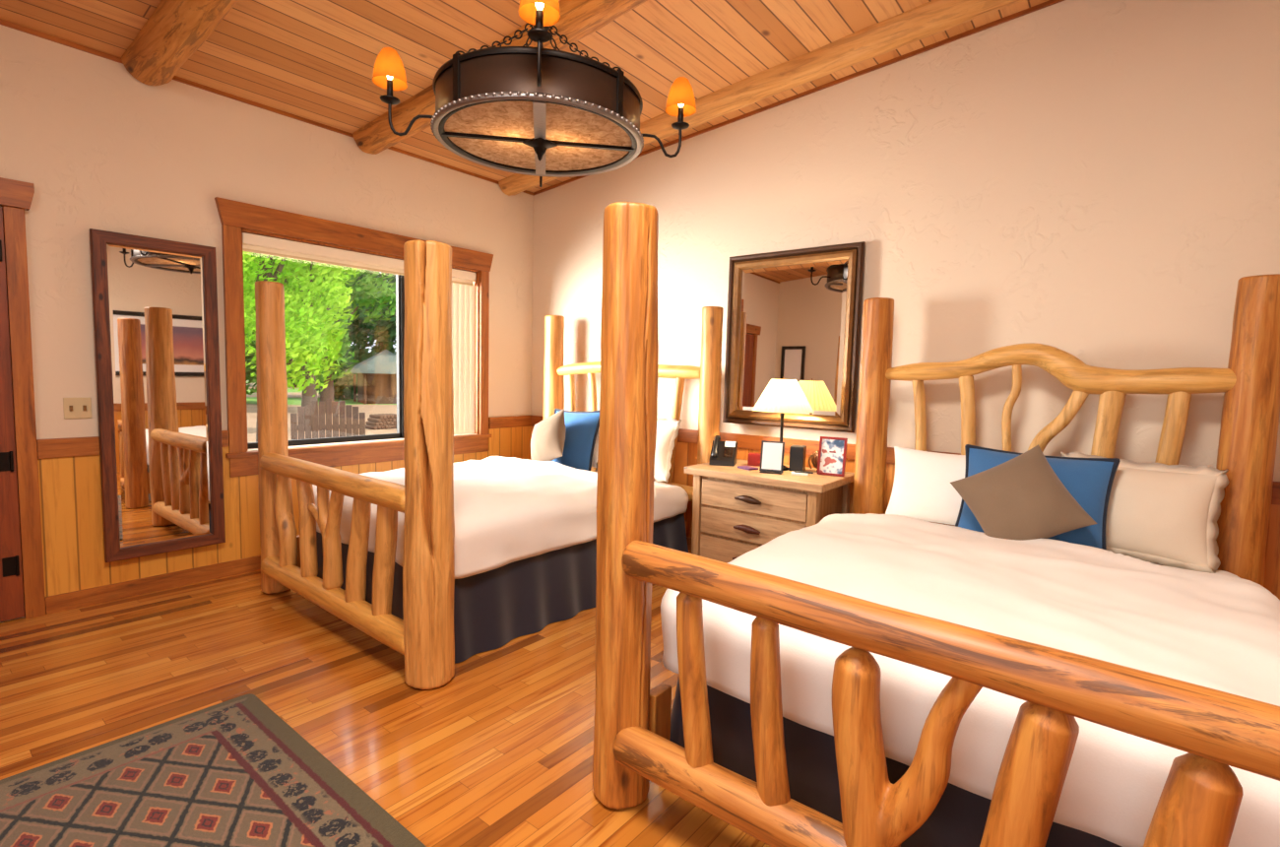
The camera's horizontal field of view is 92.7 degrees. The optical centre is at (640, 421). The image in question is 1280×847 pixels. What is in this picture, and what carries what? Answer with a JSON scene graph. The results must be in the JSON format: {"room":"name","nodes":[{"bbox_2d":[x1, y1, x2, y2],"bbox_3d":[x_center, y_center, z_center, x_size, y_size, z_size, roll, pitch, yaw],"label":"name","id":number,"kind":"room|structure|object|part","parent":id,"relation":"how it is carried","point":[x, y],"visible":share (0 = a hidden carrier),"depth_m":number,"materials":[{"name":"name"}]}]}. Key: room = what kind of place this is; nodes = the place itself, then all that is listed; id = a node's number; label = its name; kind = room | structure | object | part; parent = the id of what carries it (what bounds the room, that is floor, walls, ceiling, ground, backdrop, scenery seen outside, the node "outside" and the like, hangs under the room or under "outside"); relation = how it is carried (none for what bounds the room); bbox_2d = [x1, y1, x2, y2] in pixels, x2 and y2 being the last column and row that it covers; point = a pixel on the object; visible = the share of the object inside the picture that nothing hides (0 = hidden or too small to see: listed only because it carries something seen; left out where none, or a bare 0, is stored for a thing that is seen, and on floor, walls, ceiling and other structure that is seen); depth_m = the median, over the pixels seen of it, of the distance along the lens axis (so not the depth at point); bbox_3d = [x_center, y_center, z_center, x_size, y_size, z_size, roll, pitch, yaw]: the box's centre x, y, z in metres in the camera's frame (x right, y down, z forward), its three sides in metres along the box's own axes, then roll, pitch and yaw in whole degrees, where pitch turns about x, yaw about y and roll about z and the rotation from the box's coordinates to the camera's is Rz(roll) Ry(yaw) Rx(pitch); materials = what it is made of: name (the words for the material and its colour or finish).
{"room":"hotel room","nodes":[
{"label":"hotel room","id":0,"kind":"room"},
{"bbox_2d":[0,24,533,622],"bbox_3d":[-2.814,-0.501,3.955,0.160,3.170,5.720,5,6,38],"label":"wall","id":1,"kind":"structure","parent":0,"point":[101,148],"depth_m":3.69,"materials":[{"name":"beige paint"}]},
{"bbox_2d":[0,207,24,621],"bbox_3d":[-3.581,0.003,2.822,0.112,2.158,0.968,5,6,38],"label":"door","id":2,"kind":"structure","parent":1,"relation":"in","point":[12,606],"depth_m":3.21,"materials":[{"name":"brown wood"}]},
{"bbox_2d":[0,177,34,210],"bbox_3d":[-3.585,-1.151,2.737,0.060,0.135,1.235,5,6,38],"label":"trim","id":3,"kind":"structure","parent":1,"relation":"attached to","point":[13,193],"depth_m":3.15,"materials":[{"name":"brown wood"}]},
{"bbox_2d":[1,205,45,619],"bbox_3d":[-3.612,0.002,2.840,0.042,2.180,1.138,5,6,38],"label":"trim","id":4,"kind":"structure","parent":1,"relation":"attached to","point":[14,220],"depth_m":3.24,"materials":[{"name":"brown wood"}]},
{"bbox_2d":[63,397,91,418],"bbox_3d":[-3.156,-0.073,3.425,0.018,0.118,0.117,5,6,38],"label":"light switch","id":5,"kind":"object","parent":1,"relation":"attached to","point":[74,408],"visible":1,"depth_m":3.42,"materials":[{"name":"beige plastic"}]},
{"bbox_2d":[45,555,260,614],"bbox_3d":[-2.180,0.937,4.736,0.016,0.095,3.520,5,6,38],"label":"baseboard","id":6,"kind":"structure","parent":1,"relation":"attached to","point":[101,594],"depth_m":3.70,"materials":[{"name":"brown wood"}]},
{"bbox_2d":[89,228,225,562],"bbox_3d":[-2.880,-0.140,3.681,0.052,1.886,0.594,5,6,39],"label":"wall mirror","id":7,"kind":"object","parent":1,"relation":"attached to","point":[156,317],"visible":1,"depth_m":3.66,"materials":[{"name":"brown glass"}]},
{"bbox_3d":[-3.049,-0.129,3.479,0.052,1.886,0.066,5,6,38],"label":"frame","id":8,"kind":"part","parent":7,"relation":"part of","materials":[{"name":"wood"}]},
{"bbox_3d":[-2.867,-1.048,3.619,0.030,0.066,0.594,5,6,39],"label":"frame","id":9,"kind":"part","parent":7,"relation":"part of","materials":[{"name":"wood"}]},
{"bbox_3d":[-2.893,0.767,3.744,0.031,0.066,0.594,5,6,39],"label":"frame","id":10,"kind":"part","parent":7,"relation":"part of","materials":[{"name":"wood"}]},
{"bbox_3d":[-2.711,-0.152,3.884,0.052,1.886,0.066,5,6,38],"label":"frame","id":11,"kind":"part","parent":7,"relation":"part of","materials":[{"name":"wood"}]},
{"bbox_2d":[0,18,534,195],"bbox_3d":[-2.708,-2.067,3.781,0.014,0.024,5.400,5,6,38],"label":"trim","id":12,"kind":"structure","parent":1,"relation":"attached to","point":[2,22],"depth_m":3.89,"materials":[{"name":"brown wood"}]},
{"bbox_2d":[36,415,531,458],"bbox_3d":[-2.167,0.072,4.676,0.032,0.105,3.520,5,6,38],"label":"trim","id":13,"kind":"structure","parent":1,"relation":"attached to","point":[90,445],"depth_m":3.44,"materials":[{"name":"brown wood"}]},
{"bbox_2d":[37,426,531,597],"bbox_3d":[-2.184,0.553,4.717,0.018,0.862,3.520,5,6,38],"label":"wainscoting","id":14,"kind":"structure","parent":1,"relation":"attached to","point":[70,487],"depth_m":3.54,"materials":[{"name":"brown wood"}]},
{"bbox_2d":[214,196,493,477],"bbox_3d":[-2.095,-0.574,4.812,0.210,1.790,2.150,5,6,38],"label":"window","id":15,"kind":"structure","parent":1,"relation":"in","point":[236,218],"depth_m":4.45,"materials":[{"name":"brown wood"}]},
{"bbox_3d":[-2.143,-0.574,4.857,0.040,1.450,1.860,5,6,38],"label":"sash","id":16,"kind":"part","parent":15,"relation":"part of","materials":[{"name":"glass"}]},
{"bbox_3d":[-2.103,0.174,4.858,0.180,0.030,2.115,5,6,38],"label":"sill","id":17,"kind":"part","parent":15,"relation":"part of","materials":[{"name":"brown wood"}]},
{"bbox_2d":[242,232,476,285],"bbox_3d":[-2.073,-1.230,4.763,0.070,0.117,1.850,5,6,38],"label":"window blind","id":18,"kind":"object","parent":15,"relation":"attached to","point":[255,243],"visible":0.79,"depth_m":4.47,"materials":[{"name":"fabric"}]},
{"bbox_2d":[451,282,475,434],"bbox_3d":[-1.614,-0.546,5.414,0.024,1.325,0.335,5,6,38],"label":"vertical blind","id":19,"kind":"object","parent":15,"relation":"attached to","point":[463,295],"visible":0.67,"depth_m":5.45,"materials":[{"name":"fabric"}]},
{"bbox_3d":[-1.422,-0.607,5.544,0.030,1.485,0.085,5,6,38],"label":"casing","id":20,"kind":"part","parent":15,"relation":"part of","materials":[{"name":"brown wood"}]},
{"bbox_2d":[0,549,769,846],"bbox_3d":[-0.208,1.272,1.977,6.600,0.060,5.400,5,6,38],"label":"floor","id":21,"kind":"structure","parent":0,"point":[500,753],"depth_m":2.54,"materials":[{"name":"brown wood"}]},
{"bbox_2d":[0,693,426,846],"bbox_3d":[-1.207,1.270,1.215,2.415,0.012,1.605,5,6,38],"label":"rug","id":22,"kind":"object","parent":21,"relation":"on","point":[232,772],"visible":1,"depth_m":1.97,"materials":[{"name":"fabric"}]},
{"bbox_2d":[255,239,723,689],"bbox_3d":[-0.859,0.096,4.102,1.893,1.925,2.566,5,6,38],"label":"bed","id":23,"kind":"object","parent":21,"relation":"on","point":[417,608],"visible":0.84,"depth_m":3.09,"materials":[{"name":"brown wood"}]},
{"bbox_3d":[-2.240,0.109,3.726,0.164,1.883,0.162,5,6,38],"label":"post","id":24,"kind":"part","parent":23,"relation":"part of","materials":[{"name":"wood"}]},
{"bbox_3d":[-2.139,0.825,3.821,0.040,0.220,0.095,5,6,38],"label":"rail","id":25,"kind":"part","parent":23,"relation":"part of","materials":[{"name":"wood"}]},
{"bbox_3d":[-1.608,0.300,3.179,1.599,0.125,0.126,5,6,38],"label":"rail","id":26,"kind":"part","parent":23,"relation":"part of","materials":[{"name":"wood"}]},
{"bbox_3d":[-1.629,0.938,3.225,1.629,0.139,0.128,5,6,38],"label":"rail","id":27,"kind":"part","parent":23,"relation":"part of","materials":[{"name":"wood"}]},
{"bbox_3d":[-0.927,0.202,2.680,0.219,1.925,0.222,5,6,38],"label":"post","id":28,"kind":"part","parent":23,"relation":"part of","materials":[{"name":"wood"}]},
{"bbox_2d":[312,455,688,578],"bbox_3d":[-0.894,0.498,4.147,1.635,0.322,2.093,5,6,38],"label":"comforter","id":29,"kind":"object","parent":23,"relation":"on","point":[507,510],"visible":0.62,"depth_m":3.43,"materials":[{"name":"white fabric"}]},
{"bbox_2d":[530,408,565,460],"bbox_3d":[-0.723,0.145,4.756,0.478,0.502,0.246,4,5,31],"label":"pillow","id":30,"kind":"object","parent":29,"relation":"on","point":[547,439],"visible":0.82,"depth_m":4.65,"materials":[{"name":"beige fabric"}]},
{"bbox_2d":[552,408,599,470],"bbox_3d":[-0.550,0.153,4.894,0.548,0.513,0.208,4,5,35],"label":"pillow","id":31,"kind":"object","parent":29,"relation":"on","point":[581,427],"visible":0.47,"depth_m":4.78,"materials":[{"name":"blue fabric"}]},
{"bbox_2d":[591,426,599,467],"bbox_3d":[-0.548,0.162,5.107,0.620,0.384,0.197,5,6,38],"label":"pillow","id":32,"kind":"object","parent":29,"relation":"on","point":[596,449],"visible":0.06,"depth_m":4.91,"materials":[{"name":"white fabric"}]},
{"bbox_2d":[595,418,681,482],"bbox_3d":[-0.031,0.193,4.666,0.721,0.465,0.201,5,6,38],"label":"pillow","id":33,"kind":"object","parent":29,"relation":"on","point":[667,429],"visible":0.32,"depth_m":4.48,"materials":[{"name":"beige fabric"}]},
{"bbox_3d":[-0.792,-0.001,5.545,0.194,1.897,0.192,5,6,38],"label":"post","id":34,"kind":"part","parent":23,"relation":"part of","materials":[{"name":"wood"}]},
{"bbox_3d":[-0.135,-0.427,4.978,1.528,0.135,0.105,5,6,38],"label":"headboard rail","id":35,"kind":"part","parent":23,"relation":"part of","materials":[{"name":"wood"}]},
{"bbox_3d":[-0.147,0.502,5.055,1.532,0.122,0.113,5,6,38],"label":"headboard rail","id":36,"kind":"part","parent":23,"relation":"part of","materials":[{"name":"wood"}]},
{"bbox_3d":[0.501,0.111,4.515,0.161,1.888,0.163,5,6,38],"label":"post","id":37,"kind":"part","parent":23,"relation":"part of","materials":[{"name":"wood"}]},
{"bbox_2d":[684,458,854,562],"bbox_3d":[0.853,0.714,4.090,0.965,0.782,0.639,5,6,38],"label":"nightstand","id":38,"kind":"object","parent":21,"relation":"on","point":[736,511],"visible":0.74,"depth_m":3.90,"materials":[{"name":"brown wood"}]},
{"bbox_3d":[0.387,0.720,4.164,0.055,0.735,0.055,5,6,38],"label":"leg","id":39,"kind":"part","parent":38,"relation":"part of","materials":[{"name":"brown wood"}]},
{"bbox_2d":[708,435,737,466],"bbox_3d":[0.581,0.202,4.271,0.170,0.195,0.180,2,5,14],"label":"telephone","id":40,"kind":"object","parent":38,"relation":"on","point":[723,453],"visible":1,"depth_m":4.23,"materials":[{"name":"black plastic"}]},
{"bbox_3d":[0.696,0.892,3.916,0.740,0.205,0.022,5,6,38],"label":"drawer","id":41,"kind":"part","parent":38,"relation":"part of","materials":[{"name":"brown wood"}]},
{"bbox_3d":[0.669,0.680,3.870,0.185,0.048,0.068,5,6,38],"label":"drawer pull","id":42,"kind":"part","parent":38,"relation":"part of","materials":[{"name":"metal"}]},
{"bbox_2d":[737,465,758,470],"bbox_3d":[0.715,0.313,4.080,0.080,0.012,0.120,-1,5,-31],"label":"leaflet","id":43,"kind":"object","parent":38,"relation":"on","point":[747,468],"visible":1,"depth_m":4.05,"materials":[{"name":"paper"}]},
{"bbox_3d":[0.673,0.492,3.855,0.186,0.049,0.069,5,6,38],"label":"drawer pull","id":44,"kind":"part","parent":38,"relation":"part of","materials":[{"name":"metal"}]},
{"bbox_3d":[0.701,0.685,3.900,0.740,0.170,0.022,5,6,38],"label":"drawer","id":45,"kind":"part","parent":38,"relation":"part of","materials":[{"name":"brown wood"}]},
{"bbox_2d":[747,452,761,466],"bbox_3d":[0.809,0.267,4.233,0.120,0.085,0.070,3,5,23],"label":"box","id":46,"kind":"object","parent":38,"relation":"on","point":[753,459],"visible":0.56,"depth_m":4.21,"materials":[{"name":"red paint"}]},
{"bbox_3d":[0.706,0.496,3.885,0.740,0.170,0.022,5,6,38],"label":"drawer","id":47,"kind":"part","parent":38,"relation":"part of","materials":[{"name":"brown wood"}]},
{"bbox_2d":[759,440,784,474],"bbox_3d":[0.847,0.232,3.938,0.150,0.202,0.081,3,5,20],"label":"card holder","id":48,"kind":"object","parent":38,"relation":"on","point":[772,452],"visible":1,"depth_m":3.94,"materials":[{"name":"black plastic"}]},
{"bbox_2d":[751,377,813,470],"bbox_3d":[0.944,0.014,4.078,0.405,0.619,0.405,5,6,38],"label":"table lamp","id":49,"kind":"object","parent":38,"relation":"on","point":[782,396],"visible":0.83,"depth_m":3.95,"materials":[{"name":"fabric"}]},
{"bbox_3d":[0.942,0.103,4.085,0.040,0.360,0.040,5,6,38],"label":"stem","id":50,"kind":"part","parent":49,"relation":"part of","materials":[{"name":"metal"}]},
{"bbox_3d":[0.949,-0.174,4.064,0.405,0.215,0.405,5,6,38],"label":"lamp shade","id":51,"kind":"part","parent":49,"relation":"part of","materials":[{"name":"fabric"}]},
{"bbox_2d":[788,445,806,471],"bbox_3d":[1.044,0.246,4.056,0.090,0.165,0.120,3,5,23],"label":"box","id":52,"kind":"object","parent":38,"relation":"on","point":[798,453],"visible":0.94,"depth_m":4.00,"materials":[{"name":"black plastic"}]},
{"bbox_2d":[791,470,813,475],"bbox_3d":[1.029,0.329,3.890,0.131,0.023,0.070,2,4,13],"label":"notepad","id":53,"kind":"object","parent":38,"relation":"on","point":[798,473],"visible":1,"depth_m":3.87,"materials":[{"name":"white paper"}]},
{"bbox_3d":[1.024,0.774,3.658,0.055,0.735,0.055,5,6,38],"label":"leg","id":54,"kind":"part","parent":38,"relation":"part of","materials":[{"name":"brown wood"}]},
{"bbox_2d":[808,449,819,471],"bbox_3d":[1.199,0.259,4.030,0.140,0.149,0.140,-2,6,-38],"label":"round ornament","id":55,"kind":"object","parent":38,"relation":"on","point":[814,457],"visible":0.34,"depth_m":4.02,"materials":[{"name":"wicker"}]},
{"bbox_2d":[817,436,847,476],"bbox_3d":[1.223,0.222,3.890,0.170,0.244,0.080,4,5,30],"label":"photo frame","id":56,"kind":"object","parent":38,"relation":"on","point":[832,453],"visible":1,"depth_m":3.88,"materials":[{"name":"red paint"}]},
{"bbox_3d":[1.341,0.751,4.056,0.055,0.735,0.055,5,6,38],"label":"leg","id":57,"kind":"part","parent":38,"relation":"part of","materials":[{"name":"brown wood"}]},
{"bbox_2d":[592,201,1279,846],"bbox_3d":[1.333,0.291,2.357,1.869,1.903,2.553,5,6,38],"label":"bed","id":58,"kind":"object","parent":21,"relation":"on","point":[781,781],"visible":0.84,"depth_m":1.75,"materials":[{"name":"brown wood"}]},
{"bbox_3d":[-0.045,0.287,1.964,0.196,1.902,0.188,5,6,38],"label":"post","id":59,"kind":"part","parent":58,"relation":"part of","materials":[{"name":"wood"}]},
{"bbox_3d":[0.059,1.011,2.060,0.040,0.220,0.095,5,6,38],"label":"rail","id":60,"kind":"part","parent":58,"relation":"part of","materials":[{"name":"wood"}]},
{"bbox_3d":[0.568,1.084,1.464,1.619,0.136,0.131,5,6,38],"label":"rail","id":61,"kind":"part","parent":58,"relation":"part of","materials":[{"name":"wood"}]},
{"bbox_3d":[1.427,0.194,3.781,0.194,1.882,0.191,5,6,38],"label":"post","id":62,"kind":"part","parent":58,"relation":"part of","materials":[{"name":"wood"}]},
{"bbox_3d":[0.586,0.490,1.420,1.590,0.144,0.126,5,6,38],"label":"rail","id":63,"kind":"part","parent":58,"relation":"part of","materials":[{"name":"wood"}]},
{"bbox_2d":[660,512,1279,846],"bbox_3d":[1.344,0.683,2.368,1.715,0.335,2.101,5,6,38],"label":"comforter","id":64,"kind":"object","parent":58,"relation":"on","point":[1220,630],"visible":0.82,"depth_m":1.81,"materials":[{"name":"white fabric"}]},
{"bbox_2d":[885,446,965,524],"bbox_3d":[1.685,0.367,3.309,0.230,0.399,0.671,-3,6,-44],"label":"pillow","id":65,"kind":"object","parent":64,"relation":"on","point":[923,489],"visible":0.49,"depth_m":3.32,"materials":[{"name":"white fabric"}]},
{"bbox_2d":[1060,451,1228,573],"bbox_3d":[2.284,0.406,2.833,0.626,0.477,0.200,5,6,43],"label":"pillow","id":66,"kind":"object","parent":64,"relation":"on","point":[1167,515],"visible":0.63,"depth_m":2.72,"materials":[{"name":"beige fabric"}]},
{"bbox_2d":[950,444,1097,540],"bbox_3d":[1.728,0.368,2.789,0.305,0.515,0.509,0,5,-21],"label":"pillow","id":67,"kind":"object","parent":58,"relation":"on","point":[1022,497],"visible":0.91,"depth_m":2.71,"materials":[{"name":"beige fabric"}]},
{"bbox_2d":[955,444,1120,550],"bbox_3d":[1.883,0.390,2.947,0.641,0.493,0.266,5,6,41],"label":"pillow","id":68,"kind":"object","parent":58,"relation":"on","point":[1089,480],"visible":0.47,"depth_m":2.81,"materials":[{"name":"blue fabric"}]},
{"bbox_3d":[2.089,-0.281,3.213,1.564,0.260,0.139,5,6,38],"label":"headboard rail","id":69,"kind":"part","parent":58,"relation":"part of","materials":[{"name":"wood"}]},
{"bbox_3d":[2.715,0.303,2.761,0.203,1.882,0.200,5,6,38],"label":"post","id":70,"kind":"part","parent":58,"relation":"part of","materials":[{"name":"wood"}]},
{"bbox_2d":[0,0,1049,191],"bbox_3d":[-0.126,-2.182,1.714,6.920,0.672,5.720,5,6,38],"label":"ceiling","id":71,"kind":"structure","parent":0,"point":[314,60],"depth_m":3.44,"materials":[{"name":"wood"}]},
{"bbox_2d":[121,0,238,85],"bbox_3d":[-0.332,-2.125,1.526,6.586,0.766,0.260,5,6,38],"label":"log beam","id":72,"kind":"structure","parent":71,"relation":"attached to","point":[176,29],"depth_m":3.17,"materials":[{"name":"wood"}]},
{"bbox_2d":[352,0,647,154],"bbox_3d":[0.500,-2.189,2.567,6.596,0.785,0.284,5,6,38],"label":"log beam","id":73,"kind":"structure","parent":71,"relation":"attached to","point":[579,19],"depth_m":3.38,"materials":[{"name":"wood"}]},
{"bbox_2d":[372,0,696,187],"bbox_3d":[-0.421,-1.646,2.592,1.033,1.005,1.033,5,6,38],"label":"chandelier","id":74,"kind":"object","parent":71,"relation":"hanging from","point":[540,111],"visible":1,"depth_m":2.41,"materials":[{"name":"brown metal"}]},
{"bbox_3d":[-1.031,-1.458,2.511,0.136,0.134,0.136,5,6,38],"label":"lamp shade","id":75,"kind":"part","parent":74,"relation":"part of","materials":[{"name":"glass"}]},
{"bbox_3d":[-0.947,-1.251,2.541,0.196,0.135,0.012,1,4,-9],"label":"arm","id":76,"kind":"part","parent":74,"relation":"part of","materials":[{"name":"metal"}]},
{"bbox_3d":[-0.599,-1.197,2.396,0.403,0.003,0.403,1,4,-9],"label":"mica panel","id":77,"kind":"part","parent":74,"relation":"part of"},
{"bbox_3d":[-0.662,-1.228,2.792,0.403,0.003,0.403,1,4,-9],"label":"mica panel","id":78,"kind":"part","parent":74,"relation":"part of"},
{"bbox_3d":[-0.560,-1.514,2.415,0.031,0.319,0.413,5,5,36],"label":"chain","id":79,"kind":"part","parent":74,"relation":"part of","materials":[{"name":"metal"}]},
{"bbox_3d":[-0.611,-1.539,2.737,0.413,0.319,0.031,5,5,36],"label":"chain","id":80,"kind":"part","parent":74,"relation":"part of","materials":[{"name":"metal"}]},
{"bbox_3d":[-0.350,-1.204,2.108,0.012,0.135,0.196,1,4,-9],"label":"arm","id":81,"kind":"part","parent":74,"relation":"part of","materials":[{"name":"metal"}]},
{"bbox_3d":[-0.331,-1.379,2.005,0.028,0.060,0.028,5,6,38],"label":"bulb","id":82,"kind":"part","parent":74,"relation":"part of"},
{"bbox_3d":[-0.331,-1.403,2.003,0.136,0.134,0.136,5,6,38],"label":"lamp shade","id":83,"kind":"part","parent":74,"relation":"part of","materials":[{"name":"glass"}]},
{"bbox_3d":[-0.512,-1.286,3.138,0.012,0.135,0.196,1,4,-9],"label":"arm","id":84,"kind":"part","parent":74,"relation":"part of","materials":[{"name":"metal"}]},
{"bbox_3d":[-0.288,-1.536,2.788,0.031,0.319,0.413,5,5,36],"label":"chain","id":85,"kind":"part","parent":74,"relation":"part of","materials":[{"name":"metal"}]},
{"bbox_3d":[-0.237,-1.510,2.465,0.413,0.319,0.047,5,6,38],"label":"chain","id":86,"kind":"part","parent":74,"relation":"part of","materials":[{"name":"metal"}]},
{"bbox_3d":[-0.264,-1.224,2.856,0.403,0.003,0.403,1,4,-9],"label":"mica panel","id":87,"kind":"part","parent":74,"relation":"part of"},
{"bbox_3d":[-0.201,-1.192,2.459,0.403,0.003,0.403,1,4,-9],"label":"mica panel","id":88,"kind":"part","parent":74,"relation":"part of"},
{"bbox_3d":[0.086,-1.239,2.705,0.196,0.135,0.012,1,4,-9],"label":"arm","id":89,"kind":"part","parent":74,"relation":"part of","materials":[{"name":"metal"}]},
{"bbox_3d":[0.179,-1.444,2.703,0.136,0.134,0.136,5,6,38],"label":"lamp shade","id":90,"kind":"part","parent":74,"relation":"part of","materials":[{"name":"glass"}]},
{"bbox_2d":[498,0,1023,195],"bbox_3d":[1.324,-2.246,3.600,6.587,0.764,0.266,5,6,38],"label":"log beam","id":91,"kind":"structure","parent":71,"relation":"attached to","point":[934,17],"depth_m":3.67,"materials":[{"name":"wood"}]},
{"bbox_2d":[531,0,1279,481],"bbox_3d":[1.567,-0.675,4.009,6.600,3.716,0.160,5,6,38],"label":"wall","id":92,"kind":"structure","parent":0,"point":[1097,182],"depth_m":3.46,"materials":[{"name":"beige paint"}]},
{"bbox_2d":[686,536,691,550],"bbox_3d":[1.476,1.076,4.047,6.560,0.095,0.016,5,6,38],"label":"baseboard","id":93,"kind":"structure","parent":92,"relation":"attached to","point":[688,540],"depth_m":4.90,"materials":[{"name":"brown wood"}]},
{"bbox_2d":[722,241,865,432],"bbox_3d":[1.028,-0.572,4.264,0.990,1.230,0.056,5,6,38],"label":"wall mirror","id":94,"kind":"object","parent":92,"relation":"attached to","point":[796,313],"visible":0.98,"depth_m":4.22,"materials":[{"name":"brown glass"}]},
{"bbox_3d":[0.661,-0.603,4.559,0.045,1.230,0.051,5,6,38],"label":"frame","id":95,"kind":"part","parent":94,"relation":"part of","materials":[{"name":"wood"}]},
{"bbox_3d":[0.698,-0.600,4.526,0.055,1.140,0.056,5,6,38],"label":"frame","id":96,"kind":"part","parent":94,"relation":"part of","materials":[{"name":"wood"}]},
{"bbox_3d":[1.011,0.019,4.305,0.990,0.045,0.034,5,6,38],"label":"frame","id":97,"kind":"part","parent":94,"relation":"part of","materials":[{"name":"wood"}]},
{"bbox_3d":[1.011,-0.031,4.299,0.900,0.055,0.040,5,6,38],"label":"frame","id":98,"kind":"part","parent":94,"relation":"part of","materials":[{"name":"wood"}]},
{"bbox_2d":[736,258,848,416],"bbox_3d":[1.037,-0.572,4.275,0.794,1.034,0.022,5,6,38],"label":"mirror glass","id":99,"kind":"object","parent":94,"relation":"attached to","point":[792,315],"depth_m":4.24,"materials":[{"name":"clear"}]},
{"bbox_3d":[1.046,-1.113,4.229,0.900,0.055,0.040,5,6,38],"label":"frame","id":100,"kind":"part","parent":94,"relation":"part of","materials":[{"name":"wood"}]},
{"bbox_3d":[1.049,-1.163,4.228,0.990,0.045,0.034,5,6,38],"label":"frame","id":101,"kind":"part","parent":94,"relation":"part of","materials":[{"name":"wood"}]},
{"bbox_3d":[1.359,-0.544,4.002,0.055,1.140,0.056,5,6,38],"label":"frame","id":102,"kind":"part","parent":94,"relation":"part of","materials":[{"name":"wood"}]},
{"bbox_3d":[1.399,-0.541,3.973,0.045,1.230,0.051,5,6,38],"label":"frame","id":103,"kind":"part","parent":94,"relation":"part of","materials":[{"name":"wood"}]},
{"bbox_2d":[533,0,1064,194],"bbox_3d":[1.558,-2.242,3.815,6.580,0.566,0.014,5,6,38],"label":"trim","id":104,"kind":"structure","parent":92,"relation":"attached to","point":[1051,2],"depth_m":3.94,"materials":[{"name":"brown wood"}]},
{"bbox_2d":[530,426,1279,599],"bbox_3d":[1.488,0.692,4.037,6.580,0.862,0.018,5,6,38],"label":"trim","id":105,"kind":"structure","parent":92,"relation":"attached to","point":[685,452],"depth_m":3.95,"materials":[{"name":"brown wood"}]},
{"bbox_2d":[531,415,1279,505],"bbox_3d":[1.500,0.211,3.991,6.567,0.105,0.032,5,6,38],"label":"trim","id":106,"kind":"structure","parent":92,"relation":"attached to","point":[747,441],"depth_m":4.41,"materials":[{"name":"brown wood"}]},
{"label":"outside","id":107,"kind":"structure","parent":0,"visible":0},
{"bbox_2d":[246,380,396,442],"bbox_3d":[-54.365,-4.671,67.538,159.830,0.100,210.000,5,6,38],"label":"ground","id":108,"kind":"structure","parent":107,"point":[293,396],"depth_m":24.90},
{"bbox_2d":[244,267,295,394],"bbox_3d":[-18.427,-6.223,26.200,8.043,11.269,6.906,5,6,38],"label":"tree","id":109,"kind":"object","parent":108,"relation":"on","point":[248,358],"visible":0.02,"depth_m":25.88,"materials":[{"name":"green plant"}]},
{"bbox_2d":[242,251,355,442],"bbox_3d":[-6.766,-2.385,10.470,3.165,6.444,3.353,2,4,11],"label":"tree","id":110,"kind":"object","parent":108,"relation":"on","point":[262,265],"visible":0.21,"depth_m":10.94,"materials":[{"name":"green plant"}]},
{"bbox_2d":[243,254,360,431],"bbox_3d":[-9.363,-3.117,16.108,3.413,6.950,4.624,0,5,-18],"label":"tree","id":111,"kind":"object","parent":108,"relation":"on","point":[306,398],"visible":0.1,"depth_m":15.67,"materials":[{"name":"green plant"}]},
{"bbox_2d":[290,398,365,439],"bbox_3d":[-3.631,0.409,7.081,0.841,1.362,0.553,-1,5,-31],"label":"fence","id":112,"kind":"object","parent":108,"relation":"on","point":[349,424],"visible":0.38,"depth_m":6.80,"materials":[{"name":"brown wood"}]},
{"bbox_3d":[-3.503,0.244,6.865,0.760,0.410,0.028,-1,5,-31],"label":"rail","id":113,"kind":"part","parent":112,"relation":"part of","materials":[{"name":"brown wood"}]},
{"bbox_2d":[286,267,378,399],"bbox_3d":[-17.031,-7.435,33.661,8.569,13.054,5.647,5,6,38],"label":"tree","id":114,"kind":"object","parent":108,"relation":"on","point":[361,330],"visible":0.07,"depth_m":34.02,"materials":[{"name":"green plant"}]},
{"bbox_2d":[285,266,395,412],"bbox_3d":[-12.059,-5.292,22.882,5.390,10.164,5.766,5,6,38],"label":"tree","id":115,"kind":"object","parent":108,"relation":"on","point":[366,289],"visible":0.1,"depth_m":23.38,"materials":[{"name":"green plant"}]},
{"bbox_2d":[344,349,396,404],"bbox_3d":[-12.753,-2.242,30.618,3.253,2.702,3.253,-2,5,-35],"label":"hut","id":116,"kind":"object","parent":108,"relation":"on","point":[376,374],"visible":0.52,"depth_m":29.51,"materials":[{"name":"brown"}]},
{"bbox_3d":[-14.492,-1.679,30.963,0.145,1.444,0.141,5,6,38],"label":"corner post","id":117,"kind":"part","parent":116,"relation":"part of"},
{"bbox_3d":[-13.070,-1.491,28.947,0.145,1.444,0.141,5,6,38],"label":"corner post","id":118,"kind":"part","parent":116,"relation":"part of","materials":[{"name":"wood"}]},
{"bbox_2d":[347,270,396,358],"bbox_3d":[-26.128,-13.766,64.779,16.851,25.850,14.809,-2,6,-39],"label":"tree","id":119,"kind":"object","parent":108,"relation":"on","point":[384,335],"visible":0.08,"depth_m":60.95,"materials":[{"name":"green plant"}]},
{"bbox_2d":[365,413,396,429],"bbox_3d":[-7.351,-0.002,17.595,0.596,0.403,1.020,5,6,38],"label":"log pile","id":120,"kind":"object","parent":108,"relation":"on","point":[380,420],"visible":0.89,"depth_m":17.32,"materials":[{"name":"wood"}]},
{"bbox_2d":[386,273,395,291],"bbox_3d":[-10.487,-6.921,32.441,6.698,12.075,6.134,5,6,38],"label":"tree","id":121,"kind":"object","parent":108,"relation":"on","point":[394,275],"visible":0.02,"depth_m":30.57,"materials":[{"name":"green plant"}]}
]}

